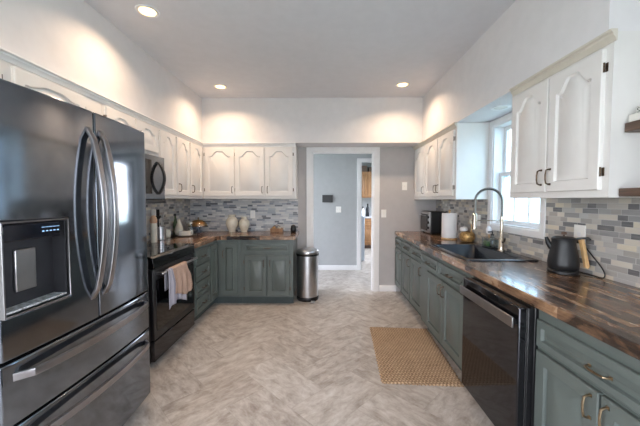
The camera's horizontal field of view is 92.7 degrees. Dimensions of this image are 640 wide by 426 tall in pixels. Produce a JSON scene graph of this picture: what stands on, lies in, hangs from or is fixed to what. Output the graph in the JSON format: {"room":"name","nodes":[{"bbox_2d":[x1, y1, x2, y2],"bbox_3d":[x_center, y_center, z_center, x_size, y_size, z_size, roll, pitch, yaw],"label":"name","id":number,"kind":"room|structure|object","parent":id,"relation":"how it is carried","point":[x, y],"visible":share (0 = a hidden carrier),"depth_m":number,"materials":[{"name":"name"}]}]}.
{"room":"kitchen","nodes":[
{"label":"kitchen","id":0,"kind":"room"},
{"bbox_2d":[0,0,201,141],"bbox_3d":[-1.791,-1.097,0.853,0.335,0.595,7.150,0,2,1],"label":"wall","id":1,"kind":"structure","parent":0,"point":[71,39],"depth_m":2.19,"materials":[{"name":"paint"}]},
{"bbox_2d":[0,59,100,114],"bbox_3d":[-1.770,-0.677,1.610,0.350,0.301,1.268,0,2,1],"label":"upper cabinet","id":2,"kind":"object","parent":1,"relation":"attached to","point":[9,72],"visible":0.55,"depth_m":1.77,"materials":[{"name":"white paint"}]},
{"bbox_2d":[0,46,203,146],"bbox_3d":[-1.587,-0.845,2.517,0.030,0.050,3.160,0,2,1],"label":"trim","id":3,"kind":"structure","parent":2,"relation":"attached to","point":[6,55],"depth_m":2.02,"materials":[{"name":"paint"}]},
{"bbox_2d":[101,103,158,156],"bbox_3d":[-1.756,-0.701,2.627,0.350,0.339,0.762,0,2,1],"label":"upper cabinet","id":4,"kind":"object","parent":1,"relation":"attached to","point":[150,131],"visible":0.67,"depth_m":2.70,"materials":[{"name":"white paint"}]},
{"bbox_2d":[145,153,165,203],"bbox_3d":[-1.697,-0.304,2.643,0.455,0.445,0.757,0,2,1],"label":"microwave","id":5,"kind":"object","parent":4,"relation":"attached to","point":[155,175],"visible":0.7,"depth_m":2.83,"materials":[{"name":"metal"}]},
{"bbox_2d":[158,128,176,197],"bbox_3d":[-1.749,-0.524,3.186,0.350,0.741,0.335,0,2,1],"label":"upper cabinet","id":6,"kind":"object","parent":1,"relation":"attached to","point":[166,140],"visible":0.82,"depth_m":3.19,"materials":[{"name":"white paint"}]},
{"bbox_2d":[165,135,202,198],"bbox_3d":[-1.726,-0.547,3.733,0.382,0.741,0.755,0,2,1],"label":"upper cabinet","id":7,"kind":"object","parent":1,"relation":"attached to","point":[189,166],"visible":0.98,"depth_m":3.64,"materials":[{"name":"white paint"}]},
{"bbox_2d":[84,0,515,97],"bbox_3d":[-0.141,-1.443,0.811,3.875,0.100,7.380,0,2,1],"label":"ceiling","id":8,"kind":"structure","parent":0,"point":[252,48],"depth_m":2.58,"materials":[{"name":"paint"}]},
{"bbox_2d":[135,4,159,17],"bbox_3d":[-1.241,-1.448,2.194,0.158,0.007,0.158,0,2,1],"label":"recessed light","id":9,"kind":"object","parent":8,"relation":"in","point":[148,11],"visible":1,"depth_m":2.19,"materials":[{"name":"paint"}]},
{"bbox_2d":[214,84,226,88],"bbox_3d":[-1.192,-1.510,3.655,0.158,0.007,0.158,0,2,1],"label":"recessed light","id":10,"kind":"object","parent":8,"relation":"in","point":[218,86],"visible":1,"depth_m":3.63,"materials":[{"name":"paint"}]},
{"bbox_2d":[396,82,409,86],"bbox_3d":[0.972,-1.508,3.587,0.158,0.007,0.158,0,2,1],"label":"recessed light","id":11,"kind":"object","parent":8,"relation":"in","point":[401,84],"visible":1,"depth_m":3.57,"materials":[{"name":"paint"}]},
{"bbox_2d":[123,248,493,425],"bbox_3d":[0.142,1.256,3.245,4.600,0.100,12.020,0,2,1],"label":"floor","id":12,"kind":"structure","parent":0,"point":[298,363],"depth_m":2.39,"materials":[{"name":"tile"}]},
{"bbox_2d":[0,78,150,425],"bbox_3d":[-1.479,0.387,1.545,0.882,1.782,0.924,0,2,1],"label":"refrigerator","id":13,"kind":"object","parent":12,"relation":"on","point":[75,344],"visible":1,"depth_m":1.36,"materials":[{"name":"metal"}]},
{"bbox_2d":[145,243,197,363],"bbox_3d":[-1.586,0.776,2.789,0.672,0.898,0.760,0,2,1],"label":"range","id":14,"kind":"object","parent":12,"relation":"on","point":[166,327],"visible":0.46,"depth_m":2.61,"materials":[{"name":"black metal"}]},
{"bbox_2d":[147,243,190,259],"bbox_3d":[-1.625,0.338,2.771,0.593,0.020,0.760,0,2,1],"label":"cooktop","id":15,"kind":"object","parent":14,"relation":"in","point":[154,250],"depth_m":2.82,"materials":[{"name":"black glass"}]},
{"bbox_2d":[164,268,186,309],"bbox_3d":[-1.253,0.637,2.667,0.070,0.353,0.301,0,2,1],"label":"dish towel","id":16,"kind":"object","parent":14,"relation":"hanging from","point":[169,278],"visible":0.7,"depth_m":2.56,"materials":[{"name":"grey fabric"}]},
{"bbox_2d":[168,261,192,293],"bbox_3d":[-1.252,0.598,2.753,0.081,0.294,0.357,0,2,1],"label":"dish towel","id":17,"kind":"object","parent":14,"relation":"hanging from","point":[183,278],"visible":0.91,"depth_m":2.75,"materials":[{"name":"beige fabric"}]},
{"bbox_2d":[193,243,209,320],"bbox_3d":[-1.593,0.780,3.400,0.657,0.838,0.435,0,2,1],"label":"base cabinet","id":18,"kind":"object","parent":12,"relation":"on","point":[202,264],"visible":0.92,"depth_m":3.37,"materials":[{"name":"green paint"}]},
{"bbox_2d":[204,240,242,311],"bbox_3d":[-1.461,0.752,4.059,0.904,0.838,0.884,0,2,1],"label":"base cabinet","id":19,"kind":"object","parent":12,"relation":"on","point":[225,255],"visible":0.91,"depth_m":3.87,"materials":[{"name":"green paint"}]},
{"bbox_2d":[147,231,298,248],"bbox_3d":[-1.114,0.316,3.817,1.608,0.050,1.326,0,2,1],"label":"countertop","id":20,"kind":"structure","parent":19,"relation":"on","point":[201,239],"depth_m":3.84,"materials":[{"name":"brown wood"}]},
{"bbox_2d":[150,215,156,242],"bbox_3d":[-1.774,0.169,3.254,0.072,0.289,0.072,0,2,1],"label":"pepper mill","id":21,"kind":"object","parent":20,"relation":"on","point":[153,219],"visible":1,"depth_m":3.23,"materials":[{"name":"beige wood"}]},
{"bbox_2d":[157,226,165,239],"bbox_3d":[-1.820,0.230,3.477,0.120,0.149,0.120,0,2,1],"label":"utensil crock","id":22,"kind":"object","parent":20,"relation":"on","point":[161,231],"visible":0.74,"depth_m":3.43,"materials":[{"name":"silver metal"}]},
{"bbox_2d":[151,209,155,215],"bbox_3d":[-1.868,0.122,3.445,0.057,0.342,0.029,0,2,1],"label":"spatula","id":23,"kind":"object","parent":22,"relation":"in","point":[153,211],"visible":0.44,"depth_m":3.43,"materials":[{"name":"white ceramic"}]},
{"bbox_2d":[156,209,159,223],"bbox_3d":[-1.857,0.126,3.482,0.052,0.331,0.016,0,2,1],"label":"spatula","id":24,"kind":"object","parent":22,"relation":"in","point":[157,210],"visible":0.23,"depth_m":3.48,"materials":[{"name":"black plastic"}]},
{"bbox_2d":[166,229,170,237],"bbox_3d":[-1.839,0.243,3.658,0.096,0.107,0.096,0,2,1],"label":"jar","id":25,"kind":"object","parent":20,"relation":"on","point":[168,232],"visible":0.58,"depth_m":3.63,"materials":[{"name":"beige ceramic"}]},
{"bbox_2d":[171,233,196,236],"bbox_3d":[-1.740,0.279,3.879,0.332,0.016,0.332,0,2,1],"label":"serving tray","id":26,"kind":"object","parent":20,"relation":"on","point":[194,234],"visible":0.56,"depth_m":3.78,"materials":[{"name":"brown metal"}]},
{"bbox_2d":[173,213,176,234],"bbox_3d":[-1.864,0.141,3.929,0.054,0.270,0.054,0,2,1],"label":"oil bottle","id":27,"kind":"object","parent":26,"relation":"on","point":[175,220],"visible":0.77,"depth_m":3.91,"materials":[{"name":"green glass"}]},
{"bbox_2d":[174,219,183,234],"bbox_3d":[-1.794,0.175,3.885,0.112,0.206,0.112,0,2,1],"label":"jug","id":28,"kind":"object","parent":26,"relation":"on","point":[179,227],"visible":0.89,"depth_m":3.85,"materials":[{"name":"beige ceramic"}]},
{"bbox_2d":[178,231,190,235],"bbox_3d":[-1.688,0.254,3.807,0.145,0.055,0.070,0,2,1],"label":"butter dish","id":29,"kind":"object","parent":26,"relation":"on","point":[181,233],"visible":0.96,"depth_m":3.78,"materials":[{"name":"white ceramic"}]},
{"bbox_2d":[188,217,207,232],"bbox_3d":[-1.680,0.166,4.213,0.260,0.213,0.260,0,2,1],"label":"cake stand","id":30,"kind":"object","parent":20,"relation":"on","point":[197,227],"visible":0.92,"depth_m":4.16,"materials":[{"name":"black metal"}]},
{"bbox_2d":[192,221,204,225],"bbox_3d":[-1.680,0.150,4.213,0.170,0.058,0.169,0,2,1],"label":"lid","id":31,"kind":"object","parent":30,"relation":"on","point":[199,223],"visible":0.94,"depth_m":4.15,"materials":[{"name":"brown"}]},
{"bbox_2d":[226,215,237,231],"bbox_3d":[-1.248,0.146,4.327,0.174,0.244,0.174,0,2,1],"label":"vase","id":32,"kind":"object","parent":20,"relation":"on","point":[231,221],"visible":0.99,"depth_m":4.27,"materials":[{"name":"beige ceramic"}]},
{"bbox_2d":[239,217,249,231],"bbox_3d":[-1.074,0.161,4.325,0.154,0.214,0.154,0,2,1],"label":"vase","id":33,"kind":"object","parent":20,"relation":"on","point":[244,223],"visible":0.98,"depth_m":4.28,"materials":[{"name":"beige ceramic"}]},
{"bbox_2d":[270,225,282,231],"bbox_3d":[-0.612,0.216,4.322,0.170,0.104,0.100,0,2,1],"label":"wooden crate","id":34,"kind":"object","parent":20,"relation":"on","point":[271,229],"visible":1,"depth_m":4.27,"materials":[{"name":"brown wood"}]},
{"bbox_2d":[291,225,295,232],"bbox_3d":[-0.373,0.218,4.268,0.080,0.105,0.080,0,2,1],"label":"candle jar","id":35,"kind":"object","parent":20,"relation":"on","point":[293,227],"visible":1,"depth_m":4.24,"materials":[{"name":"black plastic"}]},
{"bbox_2d":[240,238,296,302],"bbox_3d":[-0.672,0.747,4.162,0.668,0.838,0.657,0,2,1],"label":"base cabinet","id":36,"kind":"object","parent":12,"relation":"on","point":[268,267],"visible":0.99,"depth_m":3.87,"materials":[{"name":"green paint"}]},
{"bbox_2d":[296,248,318,302],"bbox_3d":[-0.171,0.824,4.133,0.306,0.687,0.324,1,3,17],"label":"trash can","id":37,"kind":"object","parent":12,"relation":"on","point":[307,258],"visible":1,"depth_m":4.01,"materials":[{"name":"silver metal"}]},
{"bbox_2d":[361,215,364,260],"bbox_3d":[0.644,0.487,6.969,0.665,1.120,0.660,0,2,1],"label":"washer","id":38,"kind":"object","parent":12,"relation":"on","point":[363,217],"visible":0.18,"depth_m":6.64,"materials":[{"name":"white metal"}]},
{"bbox_2d":[365,218,370,247],"bbox_3d":[1.554,0.554,8.687,0.840,0.840,0.629,0,2,1],"label":"base cabinet","id":39,"kind":"object","parent":12,"relation":"on","point":[367,220],"visible":0.17,"depth_m":8.38,"materials":[{"name":"brown wood"}]},
{"bbox_3d":[1.539,0.113,8.661,1.050,0.038,0.655,0,2,1],"label":"countertop","id":40,"kind":"structure","parent":39,"relation":"on","visible":0},
{"bbox_2d":[366,204,368,216],"bbox_3d":[1.332,-0.081,8.538,0.100,0.359,0.100,0,2,1],"label":"detergent bottle","id":41,"kind":"object","parent":40,"relation":"on","point":[367,207],"visible":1,"depth_m":8.50,"materials":[{"name":"black plastic"}]},
{"bbox_2d":[395,235,421,315],"bbox_3d":[1.361,0.762,3.810,0.624,0.838,1.296,0,2,1],"label":"base cabinet","id":42,"kind":"object","parent":12,"relation":"on","point":[408,267],"visible":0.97,"depth_m":3.72,"materials":[{"name":"green paint"}]},
{"bbox_2d":[395,231,639,360],"bbox_3d":[1.339,0.380,2.310,0.648,0.050,4.278,0,2,1],"label":"countertop","id":43,"kind":"structure","parent":42,"relation":"on","point":[606,310],"depth_m":1.51,"materials":[{"name":"brown wood"}]},
{"bbox_2d":[419,211,445,233],"bbox_3d":[1.529,0.126,4.170,0.251,0.299,0.360,0,2,1],"label":"toaster oven","id":44,"kind":"object","parent":43,"relation":"on","point":[431,221],"visible":0.97,"depth_m":4.00,"materials":[{"name":"black plastic"}]},
{"bbox_2d":[441,210,457,239],"bbox_3d":[1.501,0.133,3.539,0.174,0.338,0.174,0,2,1],"label":"paper towel holder","id":45,"kind":"object","parent":43,"relation":"on","point":[449,220],"visible":1,"depth_m":3.47,"materials":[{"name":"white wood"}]},
{"bbox_2d":[459,231,474,241],"bbox_3d":[1.588,0.258,3.293,0.156,0.109,0.156,0,2,1],"label":"pot","id":46,"kind":"object","parent":43,"relation":"on","point":[467,236],"visible":0.98,"depth_m":3.24,"materials":[{"name":"gold metal"}]},
{"bbox_2d":[460,227,467,231],"bbox_3d":[1.560,0.224,3.308,0.090,0.146,0.080,0,2,1],"label":"scrub brush","id":47,"kind":"object","parent":46,"relation":"in","point":[463,229],"visible":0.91,"depth_m":3.28,"materials":[{"name":"white plastic"}]},
{"bbox_2d":[428,244,538,260],"bbox_3d":[1.357,0.452,2.674,0.545,0.245,0.840,0,2,1],"label":"sink","id":48,"kind":"object","parent":43,"relation":"in","point":[466,252],"visible":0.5,"depth_m":2.79,"materials":[{"name":"black stone"}]},
{"bbox_2d":[481,236,497,248],"bbox_3d":[1.593,0.275,2.864,0.069,0.091,0.172,0,2,1],"label":"sink caddy","id":49,"kind":"object","parent":48,"relation":"on","point":[491,247],"visible":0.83,"depth_m":2.87,"materials":[{"name":"black metal"}]},
{"bbox_2d":[483,240,489,245],"bbox_3d":[1.587,0.288,2.904,0.032,0.048,0.070,0,2,1],"label":"sponge","id":50,"kind":"object","parent":49,"relation":"in","point":[485,242],"visible":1,"depth_m":2.88,"materials":[{"name":"green"}]},
{"bbox_2d":[486,226,491,245],"bbox_3d":[1.616,0.221,2.914,0.052,0.184,0.064,-1,3,-28],"label":"brush","id":51,"kind":"object","parent":49,"relation":"in","point":[488,228],"visible":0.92,"depth_m":2.90,"materials":[{"name":"white plastic"}]},
{"bbox_2d":[472,187,505,250],"bbox_3d":[1.465,0.055,2.627,0.288,0.552,0.108,0,2,1],"label":"faucet","id":52,"kind":"object","parent":43,"relation":"on","point":[502,240],"visible":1,"depth_m":2.64,"materials":[{"name":"silver metal"}]},
{"bbox_2d":[545,232,605,278],"bbox_3d":[1.534,0.246,1.855,0.216,0.257,0.241,0,2,1],"label":"electric kettle","id":53,"kind":"object","parent":43,"relation":"on","point":[563,256],"visible":1,"depth_m":1.83,"materials":[{"name":"black plastic"}]},
{"bbox_2d":[370,327,464,386],"bbox_3d":[0.780,1.221,2.699,0.597,0.012,0.996,0,2,4],"label":"jute rug","id":54,"kind":"object","parent":12,"relation":"on","point":[405,356],"visible":1,"depth_m":2.55,"materials":[{"name":"beige wicker"}]},
{"bbox_2d":[421,250,474,370],"bbox_3d":[1.325,0.813,2.615,0.664,0.838,1.090,0,2,1],"label":"base cabinet","id":55,"kind":"object","parent":12,"relation":"on","point":[441,297],"visible":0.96,"depth_m":2.53,"materials":[{"name":"green paint"}]},
{"bbox_2d":[460,277,538,425],"bbox_3d":[1.247,0.853,1.751,0.652,0.833,0.586,0,2,1],"label":"dishwasher","id":56,"kind":"object","parent":12,"relation":"on","point":[499,335],"visible":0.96,"depth_m":1.62,"materials":[{"name":"black metal"}]},
{"bbox_2d":[534,310,639,425],"bbox_3d":[1.305,0.878,1.096,0.664,0.838,0.700,0,2,1],"label":"base cabinet","id":57,"kind":"object","parent":12,"relation":"on","point":[581,379],"visible":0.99,"depth_m":1.19,"materials":[{"name":"green paint"}]},
{"bbox_2d":[202,97,422,146],"bbox_3d":[-0.109,-1.241,4.233,2.940,0.595,0.340,0,2,1],"label":"wall","id":58,"kind":"structure","parent":0,"point":[364,121],"depth_m":4.06,"materials":[{"name":"paint"}]},
{"bbox_2d":[202,147,435,290],"bbox_3d":[0.159,-0.199,4.499,4.600,2.700,0.110,0,2,1],"label":"wall","id":59,"kind":"structure","parent":0,"point":[396,163],"depth_m":4.44,"materials":[{"name":"paint"}]},
{"bbox_2d":[190,199,297,230],"bbox_3d":[-1.111,0.018,4.465,1.579,0.490,0.008,0,2,1],"label":"backsplash","id":60,"kind":"structure","parent":59,"relation":"attached to","point":[269,213],"depth_m":4.46,"materials":[{"name":"tile"}]},
{"bbox_2d":[250,210,254,217],"bbox_3d":[-0.983,0.019,4.455,0.072,0.115,0.008,0,2,1],"label":"wall outlet","id":61,"kind":"object","parent":60,"relation":"attached to","point":[252,212],"visible":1,"depth_m":4.45,"materials":[{"name":"plastic"}]},
{"bbox_2d":[202,145,297,198],"bbox_3d":[-0.951,-0.569,4.245,1.253,0.741,0.387,0,2,1],"label":"upper cabinet","id":62,"kind":"object","parent":59,"relation":"attached to","point":[228,172],"visible":0.99,"depth_m":4.09,"materials":[{"name":"white paint"}]},
{"bbox_2d":[203,143,295,146],"bbox_3d":[-0.954,-0.911,4.073,1.255,0.050,0.030,0,2,1],"label":"trim","id":63,"kind":"structure","parent":62,"relation":"attached to","point":[204,144],"depth_m":4.07,"materials":[{"name":"paint"}]},
{"bbox_2d":[306,147,379,291],"bbox_3d":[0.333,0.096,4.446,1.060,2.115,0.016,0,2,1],"label":"trim","id":64,"kind":"structure","parent":59,"relation":"attached to","point":[308,149],"depth_m":4.42,"materials":[{"name":"paint"}]},
{"bbox_2d":[381,210,385,216],"bbox_3d":[0.928,0.008,4.436,0.072,0.115,0.014,0,2,1],"label":"light switch","id":65,"kind":"object","parent":59,"relation":"attached to","point":[383,212],"visible":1,"depth_m":4.44,"materials":[{"name":"plastic"}]},
{"bbox_2d":[379,285,395,291],"bbox_3d":[0.993,1.108,4.482,0.250,0.090,0.014,0,2,1],"label":"baseboard","id":66,"kind":"structure","parent":59,"relation":"attached to","point":[382,288],"depth_m":4.48,"materials":[{"name":"paint"}]},
{"bbox_2d":[402,182,406,189],"bbox_3d":[1.225,-0.388,4.415,0.072,0.115,0.014,0,2,1],"label":"light switch","id":67,"kind":"object","parent":59,"relation":"attached to","point":[404,184],"visible":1,"depth_m":4.42,"materials":[{"name":"plastic"}]},
{"bbox_2d":[314,154,371,264],"bbox_3d":[0.177,-0.157,5.872,4.600,2.500,0.110,0,2,1],"label":"wall","id":68,"kind":"structure","parent":0,"point":[335,234],"depth_m":5.82,"materials":[{"name":"paint"}]},
{"bbox_2d":[322,195,332,201],"bbox_3d":[0.143,-0.272,5.801,0.200,0.140,0.024,0,2,1],"label":"keypad","id":69,"kind":"object","parent":68,"relation":"attached to","point":[325,198],"visible":1,"depth_m":5.79,"materials":[{"name":"black plastic"}]},
{"bbox_2d":[318,265,356,269],"bbox_3d":[-0.549,1.049,5.871,2.510,0.090,0.014,0,2,1],"label":"baseboard","id":70,"kind":"structure","parent":68,"relation":"attached to","point":[320,267],"depth_m":5.85,"materials":[{"name":"paint"}]},
{"bbox_2d":[336,206,340,212],"bbox_3d":[0.353,-0.066,5.811,0.100,0.115,0.014,0,2,1],"label":"light switch","id":71,"kind":"object","parent":68,"relation":"attached to","point":[338,209],"visible":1,"depth_m":5.81,"materials":[{"name":"plastic"}]},
{"bbox_2d":[357,158,371,269],"bbox_3d":[1.167,0.028,5.861,0.920,2.130,0.131,0,2,1],"label":"trim","id":72,"kind":"structure","parent":68,"relation":"attached to","point":[359,160],"depth_m":5.80,"materials":[{"name":"paint"}]},
{"bbox_2d":[362,163,371,215],"bbox_3d":[1.069,-0.292,9.033,2.500,2.500,0.100,0,2,1],"label":"wall","id":73,"kind":"structure","parent":0,"point":[365,201],"depth_m":8.98,"materials":[{"name":"paint"}]},
{"bbox_2d":[362,172,371,197],"bbox_3d":[1.495,-0.805,8.740,0.960,0.730,0.409,0,2,1],"label":"upper cabinet","id":74,"kind":"object","parent":73,"relation":"attached to","point":[366,176],"visible":0.19,"depth_m":8.54,"materials":[{"name":"brown wood"}]},
{"bbox_2d":[362,166,366,171],"bbox_3d":[1.215,-1.255,8.709,0.220,0.170,0.220,0,2,1],"label":"basket","id":75,"kind":"object","parent":74,"relation":"on","point":[364,168],"visible":0.44,"depth_m":8.60,"materials":[{"name":"brown wood"}]},
{"bbox_2d":[422,0,639,140],"bbox_3d":[1.509,-1.183,2.883,0.330,0.595,3.000,0,2,1],"label":"wall","id":76,"kind":"structure","parent":0,"point":[529,36],"depth_m":2.11,"materials":[{"name":"paint"}]},
{"bbox_2d":[414,122,489,199],"bbox_3d":[1.491,-0.541,3.704,0.377,0.751,1.405,0,2,1],"label":"upper cabinet","id":77,"kind":"object","parent":76,"relation":"attached to","point":[454,165],"visible":1,"depth_m":3.02,"materials":[{"name":"white paint"}]},
{"bbox_2d":[412,122,456,150],"bbox_3d":[1.339,-0.895,3.693,0.030,0.050,1.410,0,2,1],"label":"trim","id":78,"kind":"structure","parent":77,"relation":"attached to","point":[452,126],"depth_m":3.48,"materials":[{"name":"beige paint"}]},
{"bbox_2d":[491,105,510,110],"bbox_3d":[1.488,-0.866,2.511,0.148,0.007,0.148,0,2,1],"label":"recessed light","id":79,"kind":"object","parent":76,"relation":"in","point":[499,107],"visible":1,"depth_m":2.50,"materials":[{"name":"paint"}]},
{"bbox_2d":[510,31,639,197],"bbox_3d":[1.466,-0.460,1.755,0.377,0.746,0.745,0,2,1],"label":"upper cabinet","id":80,"kind":"object","parent":76,"relation":"attached to","point":[569,138],"visible":0.98,"depth_m":1.52,"materials":[{"name":"white paint"}]},
{"bbox_2d":[509,28,617,96],"bbox_3d":[1.313,-0.811,1.727,0.030,0.050,0.745,0,2,1],"label":"trim","id":81,"kind":"structure","parent":80,"relation":"attached to","point":[608,37],"depth_m":1.60,"materials":[{"name":"beige paint"}]},
{"bbox_3d":[1.721,-0.041,0.791,0.150,2.700,7.270,0,2,1],"label":"wall","id":82,"kind":"structure","parent":0,"visible":0},
{"bbox_2d":[487,112,546,238],"bbox_3d":[1.736,-0.346,2.613,0.168,1.049,0.785,0,2,1],"label":"window","id":83,"kind":"structure","parent":82,"relation":"in","point":[500,128],"depth_m":2.92,"materials":[{"name":"paint"}]},
{"bbox_2d":[436,198,639,287],"bbox_3d":[1.660,0.124,2.295,0.008,0.462,4.278,0,2,1],"label":"backsplash","id":84,"kind":"structure","parent":82,"relation":"attached to","point":[612,224],"depth_m":1.85,"materials":[{"name":"tile"}]},
{"bbox_2d":[477,215,480,225],"bbox_3d":[1.664,0.077,3.205,0.008,0.115,0.072,0,2,1],"label":"wall outlet","id":85,"kind":"object","parent":84,"relation":"attached to","point":[478,216],"visible":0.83,"depth_m":3.19,"materials":[{"name":"plastic"}]},
{"bbox_2d":[574,224,585,249],"bbox_3d":[1.647,0.156,1.937,0.008,0.160,0.085,0,2,1],"label":"wall outlet","id":86,"kind":"object","parent":84,"relation":"attached to","point":[579,230],"visible":0.54,"depth_m":1.93,"materials":[{"name":"plastic"}]},
{"bbox_2d":[619,188,639,196],"bbox_3d":[1.502,-0.076,0.985,0.288,0.038,0.814,0,2,1],"label":"floating shelf","id":87,"kind":"object","parent":82,"relation":"attached to","point":[623,192],"visible":1,"depth_m":1.34,"materials":[{"name":"brown wood"}]},
{"bbox_2d":[625,120,639,131],"bbox_3d":[1.510,-0.368,0.973,0.273,0.042,0.814,0,2,1],"label":"floating shelf","id":88,"kind":"object","parent":82,"relation":"attached to","point":[634,126],"visible":1,"depth_m":1.34,"materials":[{"name":"brown wood"}]},
{"bbox_2d":[629,112,639,121],"bbox_3d":[1.500,-0.417,1.216,0.232,0.034,0.305,0,2,1],"label":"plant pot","id":89,"kind":"object","parent":88,"relation":"on","point":[636,116],"visible":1,"depth_m":1.34,"materials":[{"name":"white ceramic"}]},
{"bbox_3d":[-2.019,-0.043,0.840,0.120,2.700,7.270,0,2,1],"label":"wall","id":90,"kind":"structure","parent":0,"visible":0},
{"bbox_2d":[146,199,190,240],"bbox_3d":[-1.921,0.076,3.356,0.008,0.468,2.248,0,2,1],"label":"backsplash","id":91,"kind":"structure","parent":90,"relation":"attached to","point":[181,207],"depth_m":3.92,"materials":[{"name":"tile"}]},
{"label":"outside","id":92,"kind":"structure","parent":0,"visible":0},
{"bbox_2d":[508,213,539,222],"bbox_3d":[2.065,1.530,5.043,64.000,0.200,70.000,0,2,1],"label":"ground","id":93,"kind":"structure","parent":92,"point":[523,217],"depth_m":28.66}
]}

